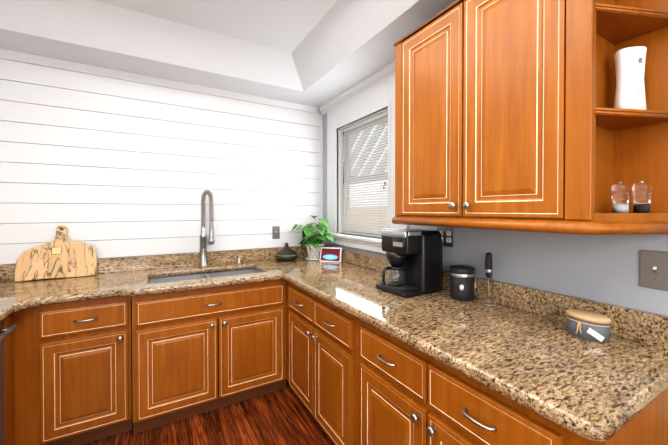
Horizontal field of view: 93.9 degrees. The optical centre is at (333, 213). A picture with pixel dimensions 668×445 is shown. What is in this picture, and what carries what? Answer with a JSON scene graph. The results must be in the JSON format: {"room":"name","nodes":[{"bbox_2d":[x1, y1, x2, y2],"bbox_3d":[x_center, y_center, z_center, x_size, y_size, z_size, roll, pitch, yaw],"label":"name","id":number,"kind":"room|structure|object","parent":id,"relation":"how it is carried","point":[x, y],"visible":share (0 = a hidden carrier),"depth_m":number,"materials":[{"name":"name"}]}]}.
{"room":"kitchen","nodes":[
{"label":"kitchen","id":0,"kind":"room"},
{"bbox_2d":[0,49,322,264],"bbox_3d":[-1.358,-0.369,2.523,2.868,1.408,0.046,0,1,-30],"label":"wall","id":1,"kind":"structure","parent":0,"point":[108,163],"depth_m":2.45,"materials":[{"name":"white paint"}]},
{"bbox_2d":[272,226,279,238],"bbox_3d":[-0.555,0.186,2.993,0.072,0.120,0.014,0,1,-30],"label":"light switch","id":2,"kind":"object","parent":1,"relation":"attached to","point":[275,232],"visible":1,"depth_m":2.99,"materials":[{"name":"grey metal"}]},
{"bbox_2d":[82,379,333,444],"bbox_3d":[0.234,1.405,0.657,5.200,0.060,5.500,0,1,-30],"label":"floor","id":3,"kind":"structure","parent":0,"point":[282,417],"depth_m":1.97,"materials":[{"name":"brown wood"}]},
{"bbox_2d":[3,314,10,444],"bbox_3d":[-1.749,0.938,1.076,0.711,0.868,0.660,0,1,-30],"label":"base cabinet","id":4,"kind":"object","parent":3,"relation":"on","point":[7,321],"depth_m":1.58,"materials":[{"name":"brown wood"}]},
{"bbox_2d":[0,301,19,320],"bbox_3d":[-1.613,0.484,0.859,0.750,0.045,1.315,0,1,-30],"label":"countertop","id":5,"kind":"structure","parent":4,"relation":"on","point":[7,308],"depth_m":1.54,"materials":[{"name":"stone"}]},
{"bbox_2d":[0,320,16,444],"bbox_3d":[-1.710,0.945,1.109,0.713,0.853,0.598,0,1,-30],"label":"dishwasher","id":6,"kind":"object","parent":3,"relation":"on","point":[4,333],"visible":1,"depth_m":1.49,"materials":[{"name":"silver metal"}]},
{"bbox_2d":[11,307,34,444],"bbox_3d":[-1.923,0.934,1.445,0.779,0.868,0.188,0,1,-30],"label":"base cabinet","id":7,"kind":"object","parent":3,"relation":"on","point":[23,337],"depth_m":1.68,"materials":[{"name":"brown wood"}]},
{"bbox_2d":[35,297,118,444],"bbox_3d":[-1.599,0.929,2.027,0.584,0.868,0.679,0,1,-30],"label":"base cabinet","id":8,"kind":"object","parent":3,"relation":"on","point":[81,372],"depth_m":1.78,"materials":[{"name":"brown wood"}]},
{"bbox_2d":[119,273,282,433],"bbox_3d":[-0.945,0.925,2.370,1.048,0.868,0.742,0,1,-30],"label":"base cabinet","id":9,"kind":"object","parent":3,"relation":"on","point":[183,354],"depth_m":2.05,"materials":[{"name":"brown wood"}]},
{"bbox_2d":[287,281,346,444],"bbox_3d":[0.156,0.928,2.103,0.674,0.868,0.992,0,1,-30],"label":"base cabinet","id":10,"kind":"object","parent":3,"relation":"on","point":[316,328],"depth_m":1.86,"materials":[{"name":"brown wood"}]},
{"bbox_2d":[0,245,329,309],"bbox_3d":[-1.183,0.417,2.227,2.866,0.153,0.743,0,1,-30],"label":"countertop","id":11,"kind":"structure","parent":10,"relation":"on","point":[120,276],"depth_m":2.14,"materials":[{"name":"stone"}]},
{"bbox_2d":[14,225,96,281],"bbox_3d":[-1.904,0.266,2.155,0.430,0.365,0.078,0,1,-30],"label":"cutting board","id":12,"kind":"object","parent":11,"relation":"on","point":[61,255],"visible":0.98,"depth_m":2.14,"materials":[{"name":"brown wood"}]},
{"bbox_2d":[148,269,260,283],"bbox_3d":[-0.942,0.598,2.361,0.860,0.210,0.470,0,1,-30],"label":"undermount sink","id":13,"kind":"object","parent":11,"relation":"in","point":[194,276],"visible":0.1,"depth_m":2.51,"materials":[{"name":"grey metal"}]},
{"bbox_2d":[199,190,214,266],"bbox_3d":[-1.049,0.125,2.564,0.104,0.639,0.193,0,1,-30],"label":"faucet","id":14,"kind":"object","parent":11,"relation":"on","point":[204,240],"visible":1,"depth_m":2.58,"materials":[{"name":"silver metal"}]},
{"bbox_2d":[276,243,297,260],"bbox_3d":[-0.443,0.360,2.913,0.204,0.163,0.204,0,1,-30],"label":"diffuser","id":15,"kind":"object","parent":11,"relation":"on","point":[286,253],"visible":1,"depth_m":2.84,"materials":[{"name":"brown wood"}]},
{"bbox_2d":[286,215,333,260],"bbox_3d":[-0.221,0.232,2.913,0.369,0.418,0.442,0,1,-30],"label":"pothos plant","id":16,"kind":"object","parent":11,"relation":"on","point":[314,243],"visible":0.94,"depth_m":2.90,"materials":[{"name":"green plant"}]},
{"bbox_2d":[347,313,667,444],"bbox_3d":[0.620,0.936,1.301,0.674,0.868,0.955,0,1,-30],"label":"base cabinet","id":17,"kind":"object","parent":3,"relation":"on","point":[398,394],"depth_m":1.11,"materials":[{"name":"brown wood"}]},
{"bbox_2d":[280,249,667,441],"bbox_3d":[0.388,0.422,1.668,0.706,0.153,1.920,0,1,-30],"label":"countertop","id":18,"kind":"structure","parent":17,"relation":"on","point":[520,345],"depth_m":1.11,"materials":[{"name":"stone"}]},
{"bbox_2d":[320,247,341,262],"bbox_3d":[-0.030,0.378,2.840,0.200,0.128,0.054,0,1,16],"label":"picture frame","id":19,"kind":"object","parent":18,"relation":"on","point":[330,254],"visible":1,"depth_m":2.83,"materials":[{"name":"white plastic"}]},
{"bbox_2d":[376,228,442,297],"bbox_3d":[0.436,0.271,1.835,0.365,0.361,0.264,0,1,-30],"label":"coffee maker","id":20,"kind":"object","parent":18,"relation":"on","point":[415,260],"visible":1,"depth_m":1.75,"materials":[{"name":"black plastic"}]},
{"bbox_2d":[449,265,475,300],"bbox_3d":[0.683,0.367,1.662,0.126,0.172,0.129,0,1,-30],"label":"coffee canister","id":21,"kind":"object","parent":18,"relation":"on","point":[461,282],"visible":1,"depth_m":1.61,"materials":[{"name":"black metal"}]},
{"bbox_2d":[481,252,495,305],"bbox_3d":[0.774,0.325,1.560,0.068,0.258,0.068,0,1,-30],"label":"milk frother","id":22,"kind":"object","parent":18,"relation":"on","point":[488,266],"visible":1,"depth_m":1.55,"materials":[{"name":"black plastic"}]},
{"bbox_2d":[566,309,610,342],"bbox_3d":[0.941,0.416,1.158,0.097,0.083,0.135,0,1,-30],"label":"candle tin","id":23,"kind":"object","parent":18,"relation":"on","point":[589,325],"visible":1,"depth_m":1.13,"materials":[{"name":"grey metal"}]},
{"bbox_2d":[0,0,455,124],"bbox_3d":[0.538,-1.155,0.705,4.600,0.200,5.320,0,1,-30],"label":"ceiling","id":24,"kind":"structure","parent":0,"point":[316,53],"depth_m":2.07,"materials":[{"name":"white paint"}]},
{"bbox_2d":[323,109,667,315],"bbox_3d":[0.569,-0.004,2.180,0.120,2.730,2.577,0,1,-30],"label":"wall","id":25,"kind":"structure","parent":0,"point":[602,268],"depth_m":1.34,"materials":[{"name":"grey paint"}]},
{"bbox_2d":[319,60,394,114],"bbox_3d":[0.502,-1.035,2.105,0.060,0.068,2.529,0,1,-30],"label":"crown molding","id":26,"kind":"structure","parent":25,"relation":"attached to","point":[379,76],"depth_m":2.57,"materials":[{"name":"white wood"}]},
{"bbox_2d":[325,74,407,253],"bbox_3d":[0.255,-0.352,2.657,0.182,1.306,1.160,0,1,-30],"label":"window","id":27,"kind":"structure","parent":25,"relation":"in","point":[378,98],"depth_m":2.72,"materials":[{"name":"white"}]},
{"bbox_2d":[341,111,387,237],"bbox_3d":[0.249,-0.294,2.654,0.040,0.972,0.714,0,1,-30],"label":"window blinds","id":28,"kind":"object","parent":27,"relation":"attached to","point":[350,212],"visible":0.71,"depth_m":2.63,"materials":[{"name":"grey plastic"}]},
{"bbox_2d":[437,226,453,246],"bbox_3d":[0.669,0.140,1.879,0.009,0.120,0.120,0,1,-30],"label":"electrical outlet plate","id":29,"kind":"object","parent":25,"relation":"attached to","point":[447,235],"visible":0.69,"depth_m":1.86,"materials":[{"name":"grey metal"}]},
{"bbox_2d":[391,0,667,234],"bbox_3d":[0.747,-0.441,1.372,0.384,1.010,1.070,0,1,-30],"label":"upper cabinet","id":30,"kind":"object","parent":25,"relation":"attached to","point":[509,116],"visible":1,"depth_m":1.15,"materials":[{"name":"brown wood"}]},
{"bbox_2d":[611,182,630,212],"bbox_3d":[0.992,-0.055,1.080,0.050,0.108,0.050,0,1,-30],"label":"salt grinder","id":31,"kind":"object","parent":30,"relation":"in","point":[620,198],"visible":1,"depth_m":1.06,"materials":[{"name":"clear glass"}]},
{"bbox_2d":[614,46,646,109],"bbox_3d":[1.017,-0.446,1.072,0.090,0.226,0.060,0,1,10],"label":"air freshener","id":32,"kind":"object","parent":30,"relation":"in","point":[630,73],"visible":0.79,"depth_m":1.05,"materials":[{"name":"white plastic"}]},
{"bbox_2d":[632,181,651,212],"bbox_3d":[1.046,-0.055,1.060,0.050,0.108,0.050,0,1,-30],"label":"pepper grinder","id":33,"kind":"object","parent":30,"relation":"in","point":[641,193],"visible":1,"depth_m":1.04,"materials":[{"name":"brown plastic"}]},
{"bbox_2d":[640,250,667,290],"bbox_3d":[1.123,0.199,1.091,0.014,0.132,0.080,0,1,-30],"label":"switch plate","id":34,"kind":"object","parent":25,"relation":"attached to","point":[653,269],"visible":1,"depth_m":1.09,"materials":[{"name":"grey metal"}]},
{"label":"outside","id":35,"kind":"structure","parent":0,"visible":0},
{"bbox_2d":[350,124,387,231],"bbox_3d":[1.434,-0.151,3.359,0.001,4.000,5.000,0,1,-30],"label":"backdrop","id":36,"kind":"structure","parent":35,"point":[369,165],"depth_m":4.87,"materials":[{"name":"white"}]}
]}

